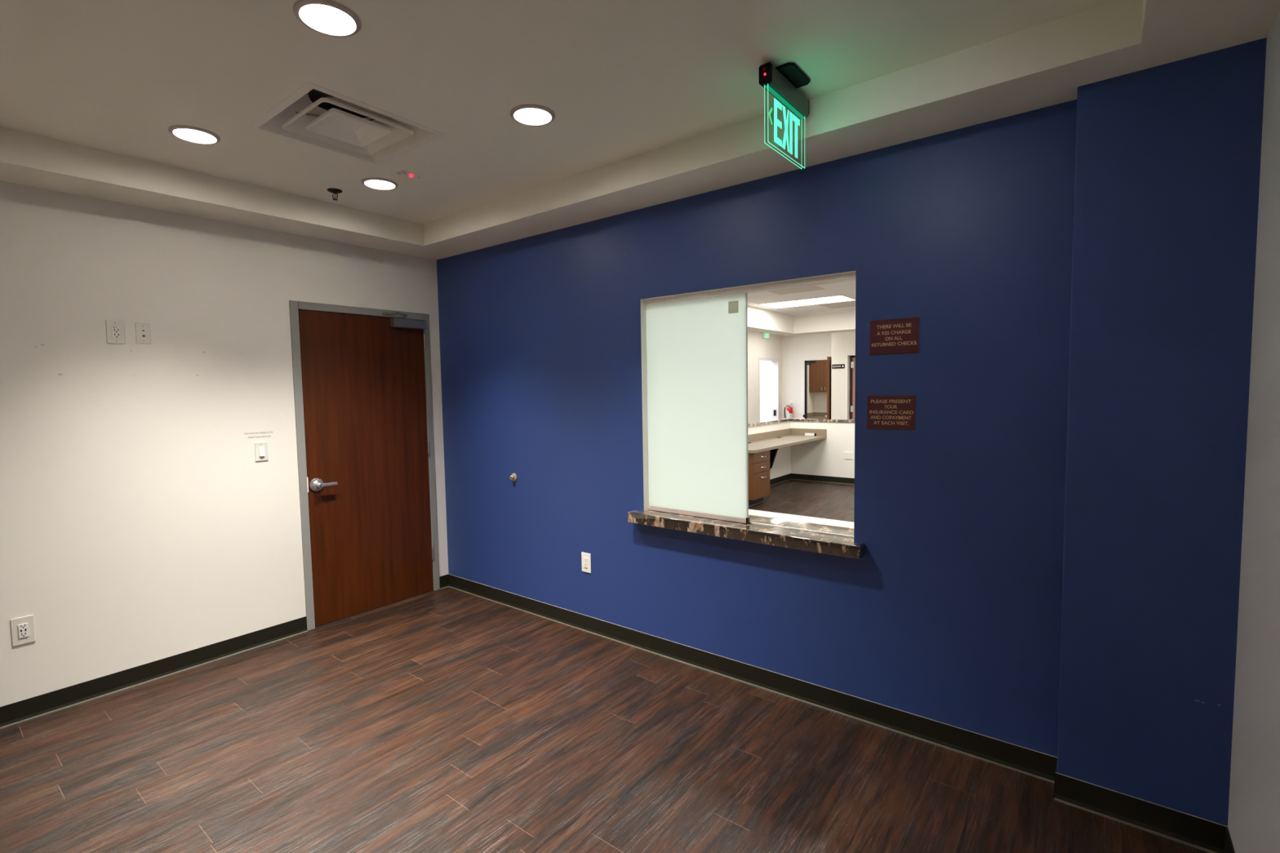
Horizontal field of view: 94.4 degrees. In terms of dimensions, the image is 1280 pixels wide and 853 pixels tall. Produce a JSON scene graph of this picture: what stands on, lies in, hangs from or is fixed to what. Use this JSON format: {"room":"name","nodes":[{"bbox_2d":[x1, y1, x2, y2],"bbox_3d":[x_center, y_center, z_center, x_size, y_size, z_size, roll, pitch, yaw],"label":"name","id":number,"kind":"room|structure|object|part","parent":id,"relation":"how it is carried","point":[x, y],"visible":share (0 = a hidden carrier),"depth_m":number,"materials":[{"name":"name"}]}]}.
{"room":"waiting room","nodes":[
{"label":"waiting room","id":0,"kind":"room"},
{"bbox_2d":[0,180,448,706],"bbox_3d":[-2.735,0.079,3.362,0.140,2.664,3.600,2,5,38],"label":"wall","id":1,"kind":"structure","parent":0,"point":[141,523],"depth_m":3.28,"materials":[{"name":"white paint"}]},
{"bbox_2d":[10,614,35,646],"bbox_3d":[-3.024,1.001,2.905,0.011,0.134,0.079,2,5,38],"label":"outlet plate","id":2,"kind":"object","parent":1,"relation":"attached to","point":[23,630],"visible":1,"depth_m":2.90,"materials":[{"name":"white plastic"}]},
{"bbox_2d":[17,622,28,638],"bbox_3d":[-3.022,1.001,2.904,0.005,0.066,0.033,2,5,38],"label":"receptacle","id":3,"kind":"object","parent":2,"relation":"attached to","point":[23,628],"depth_m":2.90,"materials":[{"name":"white plastic"}]},
{"bbox_2d":[105,320,125,343],"bbox_3d":[-2.787,-0.501,3.149,0.009,0.118,0.074,2,5,38],"label":"outlet plate","id":4,"kind":"object","parent":1,"relation":"attached to","point":[115,331],"visible":1,"depth_m":3.15,"materials":[{"name":"white plastic"}]},
{"bbox_2d":[111,325,119,338],"bbox_3d":[-2.785,-0.501,3.148,0.004,0.064,0.033,2,5,38],"label":"receptacle","id":5,"kind":"object","parent":4,"relation":"attached to","point":[115,330],"depth_m":3.15,"materials":[{"name":"white plastic"}]},
{"bbox_2d":[134,323,151,343],"bbox_3d":[-2.717,-0.509,3.241,0.007,0.108,0.065,2,5,38],"label":"phone jack plate","id":6,"kind":"object","parent":1,"relation":"attached to","point":[143,331],"visible":1,"depth_m":3.24,"materials":[{"name":"white plastic"}]},
{"bbox_2d":[0,616,307,728],"bbox_3d":[-2.942,1.389,3.024,0.016,0.100,2.354,2,5,38],"label":"baseboard","id":7,"kind":"structure","parent":1,"relation":"attached to","point":[29,708],"depth_m":3.27,"materials":[{"name":"black rubber"}]},
{"bbox_2d":[254,441,268,461],"bbox_3d":[-2.369,0.158,3.711,0.015,0.116,0.071,2,5,38],"label":"light switch","id":8,"kind":"object","parent":1,"relation":"attached to","point":[260,448],"visible":1,"depth_m":3.71,"materials":[{"name":"white plastic"}]},
{"bbox_2d":[288,300,439,631],"bbox_3d":[-1.946,0.246,4.294,0.235,2.185,1.007,2,5,38],"label":"door","id":9,"kind":"structure","parent":1,"relation":"in","point":[362,376],"depth_m":4.23,"materials":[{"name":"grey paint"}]},
{"bbox_3d":[-2.212,0.386,3.936,0.022,0.100,0.008,2,5,38],"label":"strike plate","id":10,"kind":"part","parent":9,"relation":"part of","materials":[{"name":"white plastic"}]},
{"bbox_3d":[-2.151,0.392,3.963,0.064,0.089,0.089,2,5,38],"label":"handle","id":11,"kind":"part","parent":9,"relation":"part of","materials":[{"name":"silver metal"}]},
{"bbox_3d":[-2.105,0.390,3.994,0.013,0.025,0.130,2,5,38],"label":"lever","id":12,"kind":"part","parent":9,"relation":"part of","materials":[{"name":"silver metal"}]},
{"bbox_3d":[-1.777,-0.818,4.353,0.096,0.038,0.183,2,5,38],"label":"closer arm","id":13,"kind":"part","parent":9,"relation":"part of","materials":[{"name":"silver metal"}]},
{"bbox_2d":[439,574,448,589],"bbox_3d":[-1.577,1.253,4.781,0.016,0.100,0.090,2,5,38],"label":"baseboard","id":14,"kind":"structure","parent":1,"relation":"attached to","point":[444,580],"depth_m":4.78,"materials":[{"name":"black rubber"}]},
{"bbox_2d":[0,479,1208,852],"bbox_3d":[2.351,1.097,7.736,7.800,0.100,16.600,2,5,38],"label":"floor","id":15,"kind":"structure","parent":0,"point":[446,720],"depth_m":2.53,"materials":[{"name":"wood"}]},
{"bbox_2d":[748,450,769,506],"bbox_3d":[1.423,0.680,8.057,0.578,0.722,0.484,2,5,38],"label":"base cabinet","id":16,"kind":"object","parent":15,"relation":"on","point":[758,463],"visible":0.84,"depth_m":7.84,"materials":[{"name":"brown wood"}]},
{"bbox_3d":[1.623,0.778,7.910,0.019,0.339,0.480,2,5,38],"label":"drawer","id":17,"kind":"part","parent":16,"relation":"part of","materials":[{"name":"brown wood"}]},
{"bbox_3d":[1.619,0.539,7.894,0.019,0.130,0.480,2,5,38],"label":"drawer","id":18,"kind":"part","parent":16,"relation":"part of","materials":[{"name":"brown wood"}]},
{"bbox_3d":[1.617,0.401,7.886,0.019,0.137,0.480,2,5,38],"label":"drawer","id":19,"kind":"part","parent":16,"relation":"part of","materials":[{"name":"brown wood"}]},
{"bbox_2d":[0,0,1279,259],"bbox_3d":[-0.906,-1.341,1.832,4.850,0.406,3.600,2,5,38],"label":"ceiling","id":20,"kind":"structure","parent":0,"point":[652,102],"depth_m":2.26,"materials":[{"name":"white paint"}]},
{"bbox_2d":[168,124,220,144],"bbox_3d":[-2.019,-1.321,2.688,0.191,0.010,0.191,2,5,38],"label":"recessed light","id":21,"kind":"object","parent":20,"relation":"in","point":[188,133],"visible":1,"depth_m":2.68,"materials":[{"name":"beige plastic"}]},
{"bbox_2d":[293,0,361,36],"bbox_3d":[-0.984,-1.285,1.868,0.191,0.010,0.191,2,5,38],"label":"recessed light","id":22,"kind":"object","parent":20,"relation":"in","point":[327,17],"visible":1,"depth_m":1.86,"materials":[{"name":"beige"}]},
{"bbox_2d":[327,187,342,199],"bbox_3d":[-1.782,-1.352,3.462,0.080,0.055,0.080,2,5,38],"label":"sprinkler","id":23,"kind":"object","parent":20,"relation":"attached to","point":[335,191],"visible":1,"depth_m":3.45,"materials":[{"name":"grey metal"}]},
{"bbox_2d":[246,81,447,166],"bbox_3d":[-1.317,-1.435,2.670,0.610,0.204,0.610,2,5,38],"label":"ceiling vent","id":24,"kind":"object","parent":20,"relation":"in","point":[313,115],"visible":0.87,"depth_m":2.70,"materials":[{"name":"white metal"}]},
{"bbox_2d":[361,177,398,190],"bbox_3d":[-1.473,-1.373,3.356,0.191,0.010,0.191,2,5,38],"label":"recessed light","id":25,"kind":"object","parent":20,"relation":"in","point":[376,183],"visible":1,"depth_m":3.35,"materials":[{"name":"beige plastic"}]},
{"bbox_2d":[396,169,424,179],"bbox_3d":[-1.248,-1.366,3.227,0.066,0.015,0.130,2,5,38],"label":"ceiling sensor","id":26,"kind":"object","parent":20,"relation":"attached to","point":[403,172],"visible":1,"depth_m":3.22,"materials":[{"name":"white plastic"}]},
{"bbox_2d":[510,103,555,125],"bbox_3d":[-0.462,-1.338,2.551,0.191,0.010,0.191,2,5,38],"label":"recessed light","id":27,"kind":"object","parent":20,"relation":"in","point":[529,114],"visible":1,"depth_m":2.54,"materials":[{"name":"beige plastic"}]},
{"bbox_2d":[758,62,810,168],"bbox_3d":[0.588,-1.198,2.289,0.105,0.289,0.363,2,5,38],"label":"exit sign","id":28,"kind":"object","parent":20,"relation":"hanging from","point":[782,82],"visible":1,"depth_m":2.26,"materials":[{"name":"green plastic"}]},
{"bbox_2d":[436,99,1076,757],"bbox_3d":[0.400,-0.149,3.317,5.140,3.020,0.204,2,5,38],"label":"wall","id":29,"kind":"structure","parent":0,"point":[950,613],"depth_m":2.74,"materials":[{"name":"blue paint"}]},
{"bbox_2d":[509,473,516,480],"bbox_3d":[-0.910,0.363,4.231,0.057,0.057,0.031,2,5,38],"label":"door stop","id":30,"kind":"object","parent":29,"relation":"attached to","point":[513,477],"visible":1,"depth_m":4.22,"materials":[{"name":"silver metal"}]},
{"bbox_2d":[581,551,591,573],"bbox_3d":[-0.350,0.885,3.850,0.080,0.128,0.009,2,5,38],"label":"outlet plate","id":31,"kind":"object","parent":29,"relation":"attached to","point":[585,557],"visible":1,"depth_m":3.85,"materials":[{"name":"white plastic"}]},
{"bbox_2d":[583,557,587,568],"bbox_3d":[-0.351,0.885,3.848,0.033,0.068,0.004,2,5,38],"label":"receptacle","id":32,"kind":"object","parent":31,"relation":"attached to","point":[585,559],"depth_m":3.85,"materials":[{"name":"white plastic"}]},
{"bbox_2d":[627,510,864,559],"bbox_3d":[0.562,0.548,3.238,1.359,0.062,0.325,2,5,38],"label":"sill","id":33,"kind":"structure","parent":29,"relation":"attached to","point":[820,543],"depth_m":3.06,"materials":[{"name":"brown stone"}]},
{"bbox_2d":[643,271,855,537],"bbox_3d":[0.505,-0.105,3.188,1.325,1.254,0.055,2,5,38],"label":"window","id":34,"kind":"structure","parent":29,"relation":"in","point":[697,343],"depth_m":3.31,"materials":[{"name":"frosted glass"},{"name":"aluminium"}]},
{"bbox_3d":[0.273,-0.113,3.365,0.742,1.202,0.008,2,5,38],"label":"sliding glass","id":35,"kind":"part","parent":34,"relation":"part of","materials":[{"name":"white glass"}]},
{"bbox_3d":[0.559,0.517,3.215,1.240,0.008,0.008,2,5,38],"label":"track rail","id":36,"kind":"part","parent":34,"relation":"part of","materials":[{"name":"silver metal"}]},
{"bbox_2d":[448,573,1057,783],"bbox_3d":[0.042,1.303,3.573,4.057,0.102,0.016,2,5,38],"label":"baseboard","id":37,"kind":"structure","parent":29,"relation":"attached to","point":[1031,762],"depth_m":2.97,"materials":[{"name":"black rubber"}]},
{"bbox_2d":[748,509,853,528],"bbox_3d":[0.678,0.558,3.412,1.790,0.108,0.200,2,5,38],"label":"trim","id":38,"kind":"structure","parent":29,"relation":"attached to","point":[751,512],"depth_m":3.27,"materials":[{"name":"white"}]},
{"bbox_2d":[866,395,915,430],"bbox_3d":[1.117,-0.062,2.640,0.205,0.153,0.004,2,5,38],"label":"wall sign","id":39,"kind":"object","parent":29,"relation":"attached to","point":[892,412],"visible":1,"depth_m":2.64,"materials":[{"name":"red plastic"}]},
{"bbox_2d":[869,316,919,355],"bbox_3d":[1.119,-0.397,2.613,0.205,0.153,0.004,2,5,38],"label":"wall sign","id":40,"kind":"object","parent":29,"relation":"attached to","point":[899,335],"visible":1,"depth_m":2.61,"materials":[{"name":"red plastic"}]},
{"bbox_2d":[747,330,782,422],"bbox_3d":[0.272,-0.411,9.521,0.150,2.750,9.450,2,5,38],"label":"wall","id":41,"kind":"structure","parent":0,"point":[757,346],"depth_m":12.10,"materials":[{"name":"white paint"}]},
{"bbox_2d":[761,332,770,338],"bbox_3d":[2.627,-1.902,12.340,0.042,0.135,0.360,2,5,38],"label":"exit sign","id":42,"kind":"object","parent":41,"relation":"attached to","point":[766,335],"visible":0.76,"depth_m":12.30,"materials":[{"name":"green plastic"}]},
{"bbox_2d":[758,357,779,421],"bbox_3d":[2.680,-0.365,12.630,0.172,2.178,0.990,2,5,38],"label":"door","id":43,"kind":"structure","parent":41,"relation":"in","point":[775,362],"depth_m":12.93,"materials":[{"name":"white paint"}]},
{"bbox_2d":[747,421,791,486],"bbox_3d":[1.175,0.534,8.353,0.156,0.985,4.600,2,5,38],"label":"wall","id":44,"kind":"structure","parent":0,"point":[781,466],"depth_m":9.67,"materials":[{"name":"white paint"}]},
{"bbox_2d":[747,428,826,469],"bbox_3d":[2.011,0.398,8.821,0.614,0.568,2.557,2,5,38],"label":"countertop","id":45,"kind":"structure","parent":44,"relation":"attached to","point":[771,441],"depth_m":9.03,"materials":[{"name":"beige laminate"}]},
{"bbox_2d":[804,432,816,435],"bbox_3d":[2.788,0.130,9.686,0.172,0.044,0.061,2,5,38],"label":"outlet box","id":46,"kind":"object","parent":45,"relation":"on","point":[806,433],"visible":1,"depth_m":9.66,"materials":[{"name":"white plastic"}]},
{"bbox_2d":[747,428,826,442],"bbox_3d":[2.010,0.168,8.810,0.613,0.108,2.548,2,5,38],"label":"backsplash","id":47,"kind":"structure","parent":44,"relation":"attached to","point":[761,436],"depth_m":9.64,"materials":[{"name":"brown laminate"}]},
{"bbox_2d":[760,360,813,421],"bbox_3d":[2.388,-0.762,14.034,2.050,2.800,4.800,2,5,38],"label":"wall","id":48,"kind":"structure","parent":0,"point":[765,366],"depth_m":16.10,"materials":[{"name":"white paint"}]},
{"bbox_2d":[747,306,855,336],"bbox_3d":[2.522,-1.527,6.145,5.220,0.404,7.020,2,5,38],"label":"wall header","id":49,"kind":"structure","parent":0,"point":[759,320],"depth_m":9.63,"materials":[{"name":"white paint"}]},
{"bbox_2d":[747,305,855,315],"bbox_3d":[2.522,-1.607,5.904,4.930,0.012,6.650,2,5,38],"label":"trim","id":50,"kind":"structure","parent":49,"relation":"attached to","point":[748,305],"depth_m":9.57,"materials":[{"name":"white paint"}]},
{"bbox_2d":[747,280,855,315],"bbox_3d":[2.521,-1.663,5.900,4.930,0.102,6.650,2,5,38],"label":"ceiling","id":51,"kind":"structure","parent":0,"point":[847,289],"depth_m":7.96,"materials":[{"name":"white paint"}]},
{"bbox_2d":[768,285,824,294],"bbox_3d":[1.865,-1.685,7.258,0.590,0.008,0.590,2,5,38],"label":"ceiling vent","id":52,"kind":"object","parent":51,"relation":"in","point":[809,288],"visible":0.56,"depth_m":7.33,"materials":[{"name":"beige metal"}]},
{"bbox_2d":[759,294,855,308],"bbox_3d":[2.377,-1.772,8.446,1.220,0.006,0.600,2,5,38],"label":"fluorescent troffer","id":53,"kind":"object","parent":51,"relation":"attached to","point":[841,298],"visible":0.86,"depth_m":8.42,"materials":[{"name":"white plastic"}]},
{"bbox_2d":[817,300,855,308],"bbox_3d":[3.010,-1.799,8.732,0.590,0.008,0.590,2,5,38],"label":"ceiling vent","id":54,"kind":"object","parent":51,"relation":"in","point":[845,304],"visible":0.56,"depth_m":8.72,"materials":[{"name":"metal"}]},
{"bbox_2d":[782,333,831,417],"bbox_3d":[3.735,-0.673,12.690,1.430,2.750,0.120,2,5,38],"label":"wall","id":55,"kind":"structure","parent":0,"point":[794,348],"depth_m":12.84,"materials":[{"name":"white paint"}]},
{"bbox_2d":[784,403,792,417],"bbox_3d":[3.258,-0.329,12.918,0.202,0.366,0.146,2,5,38],"label":"fire extinguisher","id":56,"kind":"object","parent":55,"relation":"attached to","point":[789,410],"visible":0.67,"depth_m":12.86,"materials":[{"name":"red metal"}]},
{"bbox_2d":[802,356,831,418],"bbox_3d":[3.655,-0.348,12.213,0.955,2.165,1.030,2,5,38],"label":"door","id":57,"kind":"structure","parent":55,"relation":"in","point":[805,361],"depth_m":12.56,"materials":[{"name":"wood"}]},
{"bbox_2d":[807,412,826,418],"bbox_3d":[5.102,0.136,14.169,2.177,0.900,0.627,2,5,38],"label":"countertop","id":58,"kind":"structure","parent":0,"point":[813,415],"depth_m":14.85,"materials":[{"name":"brown laminate"}]},
{"bbox_2d":[813,391,826,412],"bbox_3d":[5.537,-0.828,14.234,2.820,2.800,0.120,2,5,38],"label":"wall","id":59,"kind":"structure","parent":0,"point":[820,398],"depth_m":14.94,"materials":[{"name":"white paint"}]},
{"bbox_2d":[809,360,826,392],"bbox_3d":[4.593,-1.243,14.615,0.720,0.788,0.384,2,5,38],"label":"upper cabinet","id":60,"kind":"object","parent":59,"relation":"attached to","point":[818,371],"visible":0.62,"depth_m":14.57,"materials":[{"name":"brown wood"}]},
{"bbox_3d":[4.645,-1.230,14.389,0.354,0.782,0.020,2,5,38],"label":"cabinet door","id":61,"kind":"part","parent":60,"relation":"part of","materials":[{"name":"brown wood"}]},
{"bbox_2d":[791,421,854,484],"bbox_3d":[4.508,0.463,8.583,4.860,0.985,0.146,2,5,38],"label":"wall","id":62,"kind":"structure","parent":0,"point":[825,456],"depth_m":9.65,"materials":[{"name":"white paint"}]},
{"bbox_2d":[747,417,854,426],"bbox_3d":[3.080,0.081,6.869,5.040,0.042,4.650,2,5,38],"label":"granite ledge","id":63,"kind":"object","parent":62,"relation":"on","point":[783,420],"visible":0.25,"depth_m":9.58,"materials":[{"name":"brown stone"}]},
{"bbox_2d":[844,452,852,459],"bbox_3d":[3.316,0.465,9.432,0.116,0.112,0.009,2,5,38],"label":"blank wall plate","id":64,"kind":"object","parent":62,"relation":"attached to","point":[848,455],"visible":1,"depth_m":9.42,"materials":[{"name":"white plastic"}]},
{"bbox_2d":[831,331,855,418],"bbox_3d":[5.969,-0.562,10.392,4.920,2.750,1.020,2,5,38],"label":"wall","id":65,"kind":"structure","parent":0,"point":[842,343],"depth_m":11.38,"materials":[{"name":"white paint"}]},
{"bbox_2d":[831,364,844,368],"bbox_3d":[3.808,-1.154,11.374,0.242,0.080,0.007,2,5,38],"label":"restroom sign","id":66,"kind":"object","parent":65,"relation":"attached to","point":[835,366],"visible":1,"depth_m":11.38,"materials":[{"name":"black plastic"}]},
{"bbox_2d":[844,352,855,419],"bbox_3d":[4.370,-0.298,11.084,1.034,2.187,0.150,2,5,38],"label":"door","id":67,"kind":"structure","parent":65,"relation":"in","point":[847,355],"depth_m":11.32,"materials":[{"name":"white plastic"}]},
{"bbox_2d":[1057,37,1266,826],"bbox_3d":[1.833,0.099,2.027,0.603,2.644,0.114,2,5,38],"label":"wall","id":68,"kind":"structure","parent":0,"point":[1166,179],"depth_m":2.01,"materials":[{"name":"blue paint"}]},
{"bbox_2d":[1053,762,1057,798],"bbox_3d":[1.607,1.361,2.291,0.010,0.100,0.108,2,5,38],"label":"baseboard","id":69,"kind":"structure","parent":68,"relation":"attached to","point":[1055,784],"depth_m":2.25,"materials":[{"name":"black rubber"}]},
{"bbox_2d":[1053,772,1227,852],"bbox_3d":[1.757,1.369,2.102,0.468,0.102,0.016,2,5,38],"label":"baseboard","id":70,"kind":"structure","parent":68,"relation":"attached to","point":[1183,828],"depth_m":2.09,"materials":[{"name":"black rubber"}]},
{"bbox_2d":[1227,10,1279,852],"bbox_3d":[0.914,0.215,0.467,0.140,2.644,3.487,2,5,38],"label":"wall","id":71,"kind":"structure","parent":0,"point":[1254,802],"depth_m":1.70,"materials":[{"name":"white"}]},
{"bbox_2d":[1223,826,1235,852],"bbox_3d":[0.919,1.477,0.655,0.016,0.100,3.337,2,5,38],"label":"baseboard","id":72,"kind":"structure","parent":71,"relation":"attached to","point":[1228,848],"depth_m":1.93,"materials":[{"name":"black rubber"}]}
]}

